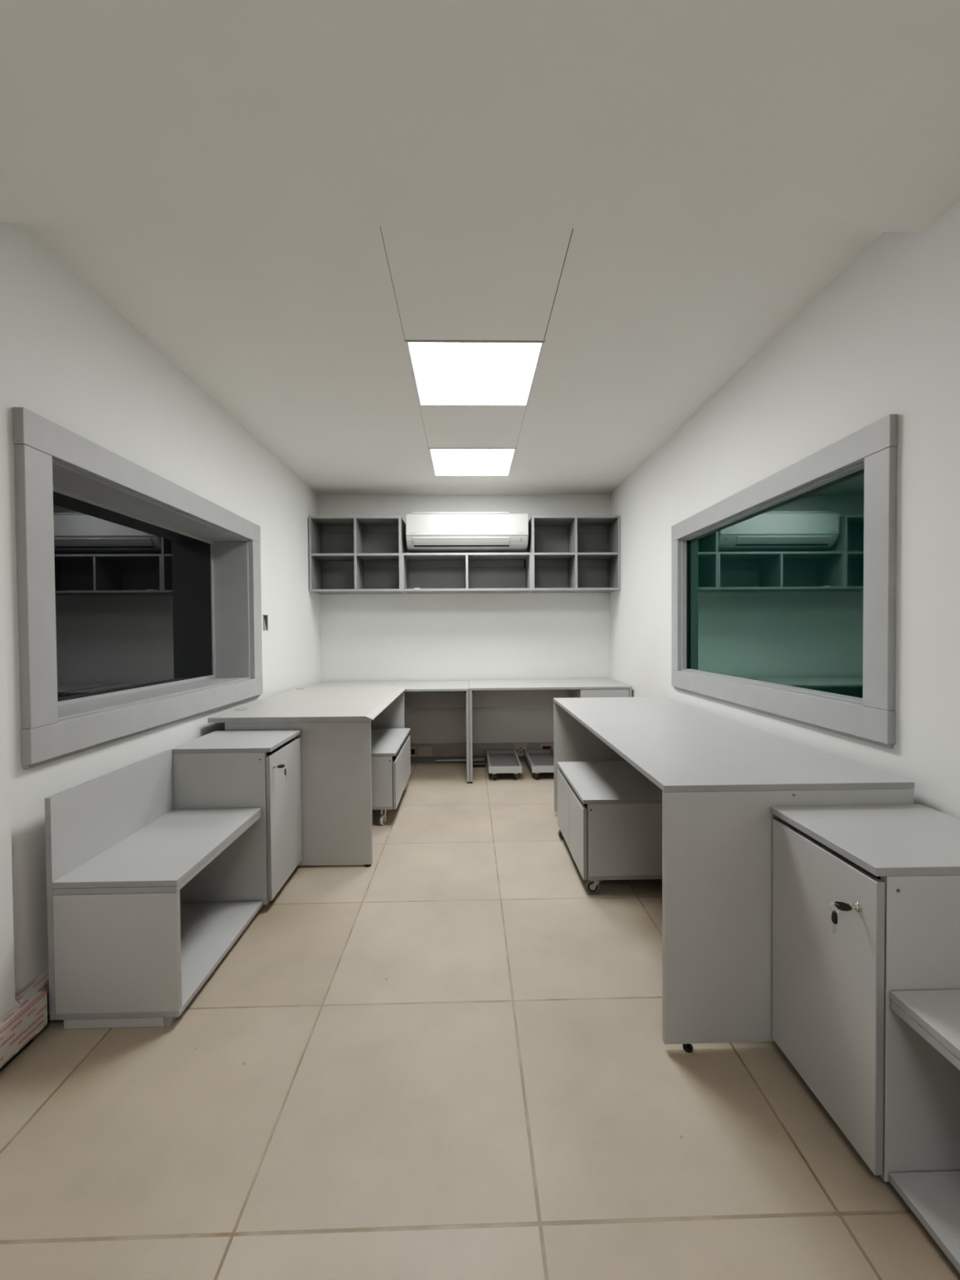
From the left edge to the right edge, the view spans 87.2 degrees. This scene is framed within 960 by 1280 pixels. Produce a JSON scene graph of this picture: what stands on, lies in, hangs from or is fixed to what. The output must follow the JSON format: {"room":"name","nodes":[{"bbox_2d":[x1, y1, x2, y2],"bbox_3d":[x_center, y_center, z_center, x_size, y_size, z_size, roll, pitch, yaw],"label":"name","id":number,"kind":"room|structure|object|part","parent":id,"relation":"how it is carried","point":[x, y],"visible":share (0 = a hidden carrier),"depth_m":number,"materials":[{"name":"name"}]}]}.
{"room":"control room","nodes":[
{"label":"control room","id":0,"kind":"room"},
{"bbox_2d":[0,222,320,1017],"bbox_3d":[-1.458,-0.096,1.490,0.275,2.500,6.450,0,1,-1],"label":"wall","id":1,"kind":"structure","parent":0,"point":[68,357],"depth_m":1.75,"materials":[{"name":"paint"}]},
{"bbox_2d":[0,967,49,1068],"bbox_3d":[-1.302,1.073,1.440,0.067,0.112,6.100,0,1,-1],"label":"baseboard","id":2,"kind":"structure","parent":1,"relation":"attached to","point":[19,1025],"depth_m":1.42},
{"bbox_2d":[0,1013,49,1071],"bbox_3d":[-1.311,1.139,1.441,0.048,0.030,6.100,0,1,-1],"label":"trim","id":3,"kind":"structure","parent":1,"relation":"attached to","point":[48,1015],"depth_m":1.40,"materials":[{"name":"black"}]},
{"bbox_2d":[13,407,262,768],"bbox_3d":[-1.472,-0.161,2.293,0.275,1.052,1.664,0,1,-1],"label":"window","id":4,"kind":"structure","parent":1,"relation":"in","point":[125,597],"depth_m":2.10,"materials":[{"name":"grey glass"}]},
{"bbox_3d":[-1.580,-0.167,2.286,0.008,0.808,1.430,0,1,-1],"label":"pane","id":5,"kind":"part","parent":4,"relation":"part of","materials":[{"name":"clear glass"}]},
{"bbox_2d":[262,614,267,631],"bbox_3d":[-1.385,-0.112,3.253,0.004,0.103,0.069,0,1,-1],"label":"wall box","id":6,"kind":"object","parent":1,"relation":"attached to","point":[264,616],"visible":1,"depth_m":3.25,"materials":[{"name":"black plastic"}]},
{"bbox_2d":[18,222,882,494],"bbox_3d":[-0.098,-1.324,3.025,3.085,0.120,3.400,0,1,-1],"label":"ceiling","id":7,"kind":"structure","parent":0,"point":[295,332],"depth_m":1.97,"materials":[{"name":"paint"}]},
{"bbox_2d":[379,226,404,339],"bbox_3d":[-0.303,-1.239,1.729,0.002,0.002,0.715,0,1,-1],"label":"trim","id":8,"kind":"structure","parent":7,"relation":"attached to","point":[380,226],"depth_m":1.73,"materials":[{"name":"grey"}]},
{"bbox_2d":[428,448,515,475],"bbox_3d":[-0.056,-1.289,3.630,0.592,0.033,0.591,0,1,-1],"label":"recessed light","id":9,"kind":"object","parent":7,"relation":"in","point":[445,461],"visible":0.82,"depth_m":3.61,"materials":[{"name":"white plastic"}]},
{"bbox_2d":[405,340,544,405],"bbox_3d":[-0.027,-1.266,2.400,0.592,0.033,0.603,0,1,-1],"label":"recessed light","id":10,"kind":"object","parent":7,"relation":"in","point":[445,372],"visible":0.82,"depth_m":2.35,"materials":[{"name":"white plastic"}]},
{"bbox_2d":[543,228,573,340],"bbox_3d":[0.275,-1.243,1.742,0.003,0.002,0.715,0,1,-1],"label":"trim","id":11,"kind":"structure","parent":7,"relation":"attached to","point":[572,228],"depth_m":1.74,"materials":[{"name":"grey metal"}]},
{"bbox_2d":[318,494,610,744],"bbox_3d":[-0.126,-0.163,4.621,3.085,2.500,0.250,0,1,-1],"label":"wall","id":12,"kind":"structure","parent":0,"point":[416,637],"depth_m":4.50,"materials":[{"name":"paint"}]},
{"bbox_2d":[308,515,406,594],"bbox_3d":[-1.030,-0.713,4.304,0.754,0.618,0.319,0,1,-1],"label":"wall shelf unit","id":13,"kind":"object","parent":12,"relation":"attached to","point":[348,554],"visible":0.91,"depth_m":4.43,"materials":[{"name":"laminate"}]},
{"bbox_3d":[-1.398,-0.710,4.296,0.019,0.618,0.319,0,1,-1],"label":"panel","id":14,"kind":"part","parent":13,"relation":"part of","materials":[{"name":"laminate"}]},
{"bbox_3d":[-1.214,-0.706,4.297,0.348,0.019,0.311,0,1,-1],"label":"shelf","id":15,"kind":"part","parent":13,"relation":"part of","materials":[{"name":"laminate"}]},
{"bbox_3d":[-1.220,-0.972,4.439,0.348,0.062,0.018,0,1,-1],"label":"hanging rail","id":16,"kind":"part","parent":13,"relation":"part of","materials":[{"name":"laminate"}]},
{"bbox_3d":[-1.217,-0.667,4.445,0.348,0.062,0.018,0,1,-1],"label":"hanging rail","id":17,"kind":"part","parent":13,"relation":"part of","materials":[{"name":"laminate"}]},
{"bbox_3d":[-1.033,-1.012,4.299,0.716,0.019,0.319,0,1,-1],"label":"panel","id":18,"kind":"part","parent":13,"relation":"part of","materials":[{"name":"laminate"}]},
{"bbox_3d":[-1.028,-0.413,4.310,0.716,0.019,0.319,0,1,-1],"label":"panel","id":19,"kind":"part","parent":13,"relation":"part of","materials":[{"name":"laminate"}]},
{"bbox_3d":[-1.034,-0.715,4.461,0.716,0.579,0.006,0,1,-1],"label":"panel","id":20,"kind":"part","parent":13,"relation":"part of","materials":[{"name":"laminate"}]},
{"bbox_3d":[-0.847,-0.708,4.306,0.348,0.019,0.311,0,1,-1],"label":"shelf","id":21,"kind":"part","parent":13,"relation":"part of","materials":[{"name":"laminate"}]},
{"bbox_3d":[-0.852,-0.975,4.448,0.348,0.062,0.018,0,1,-1],"label":"hanging rail","id":22,"kind":"part","parent":13,"relation":"part of","materials":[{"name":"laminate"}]},
{"bbox_3d":[-0.850,-0.670,4.454,0.348,0.062,0.018,0,1,-1],"label":"hanging rail","id":23,"kind":"part","parent":13,"relation":"part of","materials":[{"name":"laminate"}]},
{"bbox_3d":[-0.663,-0.715,4.313,0.019,0.618,0.319,0,1,-1],"label":"panel","id":24,"kind":"part","parent":13,"relation":"part of","materials":[{"name":"laminate"}]},
{"bbox_2d":[410,746,416,756],"bbox_3d":[-0.594,0.991,4.478,0.055,0.094,0.012,0,1,-1],"label":"power socket","id":25,"kind":"object","parent":12,"relation":"attached to","point":[413,748],"visible":0.79,"depth_m":4.48,"materials":[{"name":"beige"}]},
{"bbox_2d":[417,746,431,756],"bbox_3d":[-0.491,0.990,4.482,0.125,0.090,0.008,0,1,-1],"label":"power socket","id":26,"kind":"object","parent":12,"relation":"attached to","point":[423,751],"visible":1,"depth_m":4.48,"materials":[{"name":"beige plastic"}]},
{"bbox_2d":[401,552,532,594],"bbox_3d":[-0.112,-0.568,4.329,1.080,0.314,0.319,0,1,-1],"label":"wall shelf unit","id":27,"kind":"object","parent":12,"relation":"attached to","point":[430,572],"visible":1,"depth_m":4.47,"materials":[{"name":"laminate"}]},
{"bbox_3d":[-0.642,-0.564,4.316,0.019,0.314,0.319,0,1,-1],"label":"panel","id":28,"kind":"part","parent":27,"relation":"part of","materials":[{"name":"laminate"}]},
{"bbox_3d":[-0.381,-0.675,4.465,0.511,0.062,0.018,0,1,-1],"label":"hanging rail","id":29,"kind":"part","parent":27,"relation":"part of","materials":[{"name":"laminate"}]},
{"bbox_3d":[-0.113,-0.715,4.326,1.042,0.019,0.319,0,1,-1],"label":"panel","id":30,"kind":"part","parent":27,"relation":"part of","materials":[{"name":"laminate"}]},
{"bbox_3d":[-0.111,-0.420,4.331,1.042,0.019,0.319,0,1,-1],"label":"panel","id":31,"kind":"part","parent":27,"relation":"part of","materials":[{"name":"laminate"}]},
{"bbox_3d":[-0.115,-0.570,4.485,1.042,0.275,0.006,0,1,-1],"label":"panel","id":32,"kind":"part","parent":27,"relation":"part of","materials":[{"name":"laminate"}]},
{"bbox_3d":[0.149,-0.679,4.477,0.511,0.062,0.018,0,1,-1],"label":"hanging rail","id":33,"kind":"part","parent":27,"relation":"part of","materials":[{"name":"laminate"}]},
{"bbox_3d":[0.419,-0.572,4.341,0.019,0.314,0.319,0,1,-1],"label":"panel","id":34,"kind":"part","parent":27,"relation":"part of","materials":[{"name":"laminate"}]},
{"bbox_2d":[405,511,528,552],"bbox_3d":[-0.109,-0.920,4.330,1.022,0.301,0.302,0,1,-1],"label":"air conditioner","id":35,"kind":"object","parent":12,"relation":"attached to","point":[425,531],"visible":1,"depth_m":4.19,"materials":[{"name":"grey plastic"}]},
{"bbox_2d":[411,511,509,514],"bbox_3d":[-0.164,-1.064,4.311,0.812,0.012,0.215,0,1,-1],"label":"grille","id":36,"kind":"object","parent":35,"relation":"attached to","point":[413,513],"depth_m":4.20,"materials":[{"name":"grey plastic"}]},
{"bbox_3d":[-0.105,-0.954,4.181,1.014,0.166,0.005,0,1,-1],"label":"panel","id":37,"kind":"part","parent":35,"relation":"part of","materials":[{"name":"grey plastic"}]},
{"bbox_2d":[410,755,526,762],"bbox_3d":[-0.090,1.062,4.514,2.533,0.054,0.010,0,1,-1],"label":"trim","id":38,"kind":"structure","parent":12,"relation":"attached to","point":[413,759],"depth_m":4.50,"materials":[{"name":"grey"}]},
{"bbox_2d":[410,742,553,756],"bbox_3d":[-0.091,0.981,4.507,2.533,0.108,0.022,0,1,-1],"label":"baseboard","id":39,"kind":"structure","parent":12,"relation":"attached to","point":[437,749],"depth_m":4.50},
{"bbox_2d":[513,742,527,755],"bbox_3d":[0.362,0.978,4.502,0.123,0.116,0.008,0,1,-1],"label":"power socket","id":40,"kind":"object","parent":12,"relation":"attached to","point":[519,748],"visible":0.91,"depth_m":4.50,"materials":[{"name":"beige plastic"}]},
{"bbox_2d":[539,742,553,749],"bbox_3d":[0.599,0.976,4.505,0.128,0.104,0.012,0,1,-1],"label":"power socket","id":41,"kind":"object","parent":12,"relation":"attached to","point":[542,746],"visible":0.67,"depth_m":4.50,"materials":[{"name":"beige"}]},
{"bbox_2d":[527,515,620,593],"bbox_3d":[0.797,-0.727,4.347,0.738,0.618,0.319,0,1,-1],"label":"wall shelf unit","id":42,"kind":"object","parent":12,"relation":"attached to","point":[571,553],"visible":0.89,"depth_m":4.47,"materials":[{"name":"laminate"}]},
{"bbox_3d":[0.437,-0.724,4.338,0.019,0.618,0.319,0,1,-1],"label":"panel","id":43,"kind":"part","parent":42,"relation":"part of","materials":[{"name":"laminate"}]},
{"bbox_3d":[0.612,-0.986,4.482,0.340,0.062,0.018,0,1,-1],"label":"hanging rail","id":44,"kind":"part","parent":42,"relation":"part of","materials":[{"name":"laminate"}]},
{"bbox_3d":[0.614,-0.681,4.488,0.340,0.062,0.018,0,1,-1],"label":"hanging rail","id":45,"kind":"part","parent":42,"relation":"part of","materials":[{"name":"laminate"}]},
{"bbox_3d":[0.617,-0.720,4.340,0.340,0.019,0.311,0,1,-1],"label":"shelf","id":46,"kind":"part","parent":42,"relation":"part of","materials":[{"name":"laminate"}]},
{"bbox_3d":[0.793,-0.729,4.503,0.699,0.579,0.006,0,1,-1],"label":"panel","id":47,"kind":"part","parent":42,"relation":"part of","materials":[{"name":"laminate"}]},
{"bbox_3d":[0.799,-0.427,4.352,0.699,0.019,0.319,0,1,-1],"label":"panel","id":48,"kind":"part","parent":42,"relation":"part of","materials":[{"name":"laminate"}]},
{"bbox_3d":[0.795,-1.026,4.341,0.699,0.019,0.319,0,1,-1],"label":"panel","id":49,"kind":"part","parent":42,"relation":"part of","materials":[{"name":"laminate"}]},
{"bbox_3d":[0.971,-0.989,4.490,0.340,0.062,0.018,0,1,-1],"label":"hanging rail","id":50,"kind":"part","parent":42,"relation":"part of","materials":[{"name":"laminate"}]},
{"bbox_3d":[0.973,-0.684,4.496,0.340,0.062,0.018,0,1,-1],"label":"hanging rail","id":51,"kind":"part","parent":42,"relation":"part of","materials":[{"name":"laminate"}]},
{"bbox_3d":[0.977,-0.722,4.348,0.340,0.019,0.311,0,1,-1],"label":"shelf","id":52,"kind":"part","parent":42,"relation":"part of","materials":[{"name":"laminate"}]},
{"bbox_3d":[1.156,-0.729,4.355,0.019,0.618,0.319,0,1,-1],"label":"panel","id":53,"kind":"part","parent":42,"relation":"part of","materials":[{"name":"laminate"}]},
{"bbox_2d":[0,760,959,1279],"bbox_3d":[-0.044,1.173,1.546,3.085,0.060,6.450,0,1,-1],"label":"floor","id":54,"kind":"structure","parent":0,"point":[446,1056],"depth_m":1.23,"materials":[{"name":"beige tile"}]},
{"bbox_2d":[44,749,262,1029],"bbox_3d":[-1.091,0.801,1.791,0.379,0.690,0.610,0,1,-1],"label":"storage bench","id":55,"kind":"object","parent":54,"relation":"on","point":[125,951],"visible":1,"depth_m":1.51,"materials":[{"name":"grey laminate"}]},
{"bbox_3d":[-1.272,0.788,1.787,0.017,0.660,0.609,0,1,-1],"label":"panel","id":56,"kind":"part","parent":55,"relation":"part of","materials":[{"name":"grey laminate"}]},
{"bbox_3d":[-1.076,0.926,1.498,0.360,0.354,0.018,0,1,-1],"label":"panel","id":57,"kind":"part","parent":55,"relation":"part of","materials":[{"name":"grey laminate"}]},
{"bbox_3d":[-1.083,0.714,1.790,0.362,0.018,0.610,0,1,-1],"label":"seat","id":58,"kind":"part","parent":55,"relation":"part of","materials":[{"name":"grey laminate"}]},
{"bbox_3d":[-1.083,0.734,1.790,0.360,0.018,0.609,0,1,-1],"label":"panel","id":59,"kind":"part","parent":55,"relation":"part of","materials":[{"name":"grey laminate"}]},
{"bbox_3d":[-1.081,1.107,1.797,0.360,0.018,0.609,0,1,-1],"label":"panel","id":60,"kind":"part","parent":55,"relation":"part of","materials":[{"name":"grey laminate"}]},
{"bbox_2d":[169,729,302,904],"bbox_3d":[-1.081,0.792,2.294,0.419,0.690,0.392,0,1,-1],"label":"base cabinet","id":61,"kind":"object","parent":54,"relation":"on","point":[216,769],"visible":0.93,"depth_m":2.10,"materials":[{"name":"grey laminate"}]},
{"bbox_3d":[-1.090,0.790,2.109,0.393,0.642,0.018,0,1,-1],"label":"panel","id":62,"kind":"part","parent":61,"relation":"part of","materials":[{"name":"grey laminate"}]},
{"bbox_3d":[-1.085,0.456,2.288,0.416,0.018,0.391,0,1,-1],"label":"panel","id":63,"kind":"part","parent":61,"relation":"part of","materials":[{"name":"grey laminate"}]},
{"bbox_3d":[-0.939,0.504,2.293,0.018,0.079,0.353,0,1,-1],"label":"rail","id":64,"kind":"part","parent":61,"relation":"part of","materials":[{"name":"black laminate"}]},
{"bbox_2d":[275,764,288,780],"bbox_3d":[-0.844,0.563,2.144,0.051,0.066,0.022,0,1,-1],"label":"key","id":65,"kind":"object","parent":61,"relation":"hanging from","point":[282,766],"visible":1,"depth_m":2.14,"materials":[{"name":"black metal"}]},
{"bbox_3d":[-0.888,0.787,2.299,0.018,0.607,0.386,0,1,-1],"label":"door","id":66,"kind":"part","parent":61,"relation":"part of","materials":[{"name":"grey laminate"}]},
{"bbox_2d":[207,685,406,866],"bbox_3d":[-0.940,0.740,3.153,0.800,0.760,1.364,0,1,-1],"label":"desk","id":67,"kind":"object","parent":54,"relation":"on","point":[335,724],"visible":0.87,"depth_m":2.50,"materials":[{"name":"laminate"}]},
{"bbox_3d":[-0.898,0.761,2.508,0.713,0.722,0.022,0,1,-1],"label":"panel","id":68,"kind":"part","parent":67,"relation":"part of","materials":[{"name":"grey laminate"}]},
{"bbox_3d":[-0.929,0.737,3.819,0.713,0.722,0.022,0,1,-1],"label":"panel","id":69,"kind":"part","parent":67,"relation":"part of","materials":[{"name":"grey laminate"}]},
{"bbox_2d":[371,728,410,825],"bbox_3d":[-0.762,0.892,3.394,0.501,0.444,0.773,0,1,-1],"label":"base cabinet","id":70,"kind":"object","parent":54,"relation":"on","point":[390,747],"visible":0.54,"depth_m":3.05,"materials":[{"name":"grey laminate"}]},
{"bbox_3d":[-0.764,0.848,3.018,0.480,0.303,0.018,0,1,-1],"label":"panel","id":71,"kind":"part","parent":70,"relation":"part of","materials":[{"name":"grey laminate"}]},
{"bbox_3d":[-0.772,1.002,3.397,0.480,0.018,0.770,0,1,-1],"label":"panel","id":72,"kind":"part","parent":70,"relation":"part of","materials":[{"name":"grey laminate"}]},
{"bbox_3d":[-0.763,0.680,3.391,0.501,0.018,0.772,0,1,-1],"label":"panel","id":73,"kind":"part","parent":70,"relation":"part of","materials":[{"name":"grey laminate"}]},
{"bbox_3d":[-0.782,0.834,3.770,0.480,0.303,0.018,0,1,-1],"label":"panel","id":74,"kind":"part","parent":70,"relation":"part of","materials":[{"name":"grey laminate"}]},
{"bbox_3d":[-0.521,0.867,3.400,0.018,0.284,0.768,0,1,-1],"label":"door","id":75,"kind":"part","parent":70,"relation":"part of","materials":[{"name":"grey laminate"}]},
{"bbox_2d":[313,680,469,783],"bbox_3d":[-0.721,0.735,4.153,1.264,0.730,0.626,0,1,-1],"label":"desk","id":76,"kind":"object","parent":54,"relation":"on","point":[417,694],"visible":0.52,"depth_m":4.30,"materials":[{"name":"laminate"}]},
{"bbox_3d":[-0.727,0.483,4.303,1.218,0.194,0.018,0,1,-1],"label":"modesty panel","id":77,"kind":"part","parent":76,"relation":"part of","materials":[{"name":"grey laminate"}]},
{"bbox_3d":[-0.101,0.733,4.168,0.022,0.698,0.624,0,1,-1],"label":"panel","id":78,"kind":"part","parent":76,"relation":"part of","materials":[{"name":"grey laminate"}]},
{"bbox_2d":[435,759,484,761],"bbox_3d":[-0.176,1.072,4.487,0.440,0.018,0.018,0,1,-1],"label":"cable conduit","id":79,"kind":"object","parent":54,"relation":"on","point":[442,760],"visible":1,"depth_m":4.48,"materials":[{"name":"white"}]},
{"bbox_2d":[472,763,485,767],"bbox_3d":[-0.007,1.083,4.389,0.110,0.015,0.145,0,1,-1],"label":"floor opening","id":80,"kind":"structure","parent":54,"relation":"in","point":[474,765],"depth_m":4.38,"materials":[{"name":"grey"}]},
{"bbox_2d":[486,749,522,780],"bbox_3d":[0.191,1.037,4.206,0.260,0.112,0.562,0,1,-1],"label":"cart","id":81,"kind":"object","parent":54,"relation":"on","point":[499,761],"visible":1,"depth_m":4.16,"materials":[{"name":"grey laminate"}]},
{"bbox_3d":[0.191,1.023,4.206,0.223,0.018,0.525,0,1,-1],"label":"board","id":82,"kind":"part","parent":81,"relation":"part of","materials":[{"name":"laminate"}]},
{"bbox_2d":[524,749,553,779],"bbox_3d":[0.529,1.034,4.214,0.260,0.112,0.562,0,1,-1],"label":"cart","id":83,"kind":"object","parent":54,"relation":"on","point":[539,761],"visible":0.73,"depth_m":4.21,"materials":[{"name":"grey laminate"}]},
{"bbox_3d":[0.529,1.020,4.214,0.223,0.018,0.525,0,1,-1],"label":"board","id":84,"kind":"part","parent":83,"relation":"part of","materials":[{"name":"laminate"}]},
{"bbox_2d":[469,678,631,782],"bbox_3d":[0.539,0.724,4.183,1.254,0.734,0.626,0,1,-1],"label":"desk","id":85,"kind":"object","parent":54,"relation":"on","point":[524,692],"visible":0.62,"depth_m":4.25,"materials":[{"name":"laminate"}]},
{"bbox_3d":[-0.076,0.731,4.168,0.022,0.702,0.624,0,1,-1],"label":"panel","id":86,"kind":"part","parent":85,"relation":"part of","materials":[{"name":"grey laminate"}]},
{"bbox_3d":[0.533,0.472,4.332,1.208,0.198,0.018,0,1,-1],"label":"modesty panel","id":87,"kind":"part","parent":85,"relation":"part of","materials":[{"name":"grey laminate"}]},
{"bbox_3d":[0.778,0.439,4.099,0.014,0.106,0.418,0,1,-1],"label":"drawer","id":88,"kind":"part","parent":85,"relation":"part of","materials":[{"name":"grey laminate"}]},
{"bbox_3d":[0.959,0.441,3.885,0.374,0.122,0.018,0,1,-1],"label":"drawer","id":89,"kind":"part","parent":85,"relation":"part of","materials":[{"name":"grey laminate"}]},
{"bbox_3d":[1.154,0.721,4.197,0.022,0.702,0.624,0,1,-1],"label":"panel","id":90,"kind":"part","parent":85,"relation":"part of","materials":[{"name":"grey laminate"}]},
{"bbox_2d":[557,760,662,893],"bbox_3d":[0.706,0.907,2.547,0.525,0.424,0.646,0,1,-1],"label":"pedestal","id":91,"kind":"object","parent":54,"relation":"on","point":[610,813],"visible":0.77,"depth_m":2.23,"materials":[{"name":"grey laminate"}]},
{"bbox_3d":[0.453,0.893,2.702,0.018,0.318,0.319,0,1,-1],"label":"door","id":92,"kind":"part","parent":91,"relation":"part of","materials":[{"name":"grey laminate"}]},
{"bbox_3d":[0.461,0.899,2.381,0.018,0.318,0.319,0,1,-1],"label":"door","id":93,"kind":"part","parent":91,"relation":"part of","materials":[{"name":"grey laminate"}]},
{"bbox_3d":[0.706,0.705,2.544,0.521,0.018,0.645,0,1,-1],"label":"panel","id":94,"kind":"part","parent":91,"relation":"part of","materials":[{"name":"grey laminate"}]},
{"bbox_3d":[0.725,0.880,2.235,0.500,0.321,0.018,0,1,-1],"label":"panel","id":95,"kind":"part","parent":91,"relation":"part of","materials":[{"name":"grey laminate"}]},
{"bbox_3d":[0.719,1.044,2.550,0.500,0.018,0.643,0,1,-1],"label":"panel","id":96,"kind":"part","parent":91,"relation":"part of","materials":[{"name":"grey laminate"}]},
{"bbox_2d":[553,697,914,1053],"bbox_3d":[0.837,0.751,2.299,0.701,0.743,1.812,0,1,-1],"label":"desk","id":97,"kind":"object","parent":54,"relation":"on","point":[719,779],"visible":0.5,"depth_m":1.40,"materials":[{"name":"grey laminate"}]},
{"bbox_3d":[0.816,0.734,3.193,0.699,0.702,0.018,0,1,-1],"label":"panel","id":98,"kind":"part","parent":97,"relation":"part of","materials":[{"name":"grey laminate"}]},
{"bbox_3d":[0.858,0.766,1.406,0.699,0.702,0.018,0,1,-1],"label":"panel","id":99,"kind":"part","parent":97,"relation":"part of","materials":[{"name":"grey laminate"}]},
{"bbox_2d":[770,804,959,1182],"bbox_3d":[1.016,0.800,1.218,0.425,0.682,0.361,0,1,-1],"label":"base cabinet","id":100,"kind":"object","parent":54,"relation":"on","point":[894,1096],"visible":0.97,"depth_m":1.09,"materials":[{"name":"grey laminate"}]},
{"bbox_3d":[0.819,0.799,1.214,0.018,0.612,0.354,0,1,-1],"label":"door","id":101,"kind":"part","parent":100,"relation":"part of","materials":[{"name":"grey laminate"}]},
{"bbox_3d":[0.867,0.519,1.211,0.018,0.079,0.322,0,1,-1],"label":"rail","id":102,"kind":"part","parent":100,"relation":"part of","materials":[{"name":"black laminate"}]},
{"bbox_2d":[829,901,856,933],"bbox_3d":[0.779,0.599,1.084,0.051,0.066,0.022,0,1,-1],"label":"key","id":103,"kind":"object","parent":100,"relation":"hanging from","point":[842,906],"visible":1,"depth_m":1.08,"materials":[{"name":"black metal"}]},
{"bbox_3d":[0.764,0.621,1.086,0.006,0.023,0.002,0,1,-1],"label":"key blade","id":104,"kind":"part","parent":103,"relation":"part of","materials":[{"name":"silver metal"}]},
{"bbox_3d":[1.015,0.469,1.213,0.422,0.018,0.360,0,1,-1],"label":"panel","id":105,"kind":"part","parent":100,"relation":"part of","materials":[{"name":"grey laminate"}]},
{"bbox_3d":[1.033,0.800,1.049,0.398,0.638,0.018,0,1,-1],"label":"panel","id":106,"kind":"part","parent":100,"relation":"part of","materials":[{"name":"grey laminate"}]},
{"bbox_2d":[889,989,959,1273],"bbox_3d":[1.043,0.805,0.734,0.392,0.690,0.608,0,1,-1],"label":"storage bench","id":107,"kind":"object","parent":54,"relation":"on","point":[933,1197],"visible":1,"depth_m":0.98,"materials":[{"name":"grey laminate"}]},
{"bbox_3d":[1.037,1.111,0.740,0.372,0.018,0.607,0,1,-1],"label":"panel","id":108,"kind":"part","parent":107,"relation":"part of","materials":[{"name":"grey laminate"}]},
{"bbox_3d":[1.034,0.751,0.734,0.372,0.018,0.607,0,1,-1],"label":"panel","id":109,"kind":"part","parent":107,"relation":"part of","materials":[{"name":"grey laminate"}]},
{"bbox_3d":[1.034,0.732,0.733,0.374,0.018,0.608,0,1,-1],"label":"seat","id":110,"kind":"part","parent":107,"relation":"part of","materials":[{"name":"grey laminate"}]},
{"bbox_2d":[0,0,959,232],"bbox_3d":[-0.023,-1.213,-0.173,3.085,0.225,3.100,0,1,-1],"label":"ceiling","id":111,"kind":"structure","parent":0,"point":[750,115],"depth_m":1.07,"materials":[{"name":"paint"}]},
{"bbox_2d":[609,199,959,818],"bbox_3d":[1.363,-0.117,1.555,0.250,2.500,6.450,0,1,-1],"label":"wall","id":112,"kind":"structure","parent":0,"point":[882,339],"depth_m":1.61,"materials":[{"name":"paint"}]},
{"bbox_2d":[671,413,897,748],"bbox_3d":[1.245,-0.185,2.300,0.098,0.995,1.604,0,1,-1],"label":"window","id":113,"kind":"structure","parent":112,"relation":"in","point":[796,590],"depth_m":1.95,"materials":[{"name":"green glass"}]},
{"bbox_3d":[1.263,-0.196,2.305,0.008,0.764,1.395,0,1,-1],"label":"pane","id":114,"kind":"part","parent":113,"relation":"part of","materials":[{"name":"green glass"}]}
]}

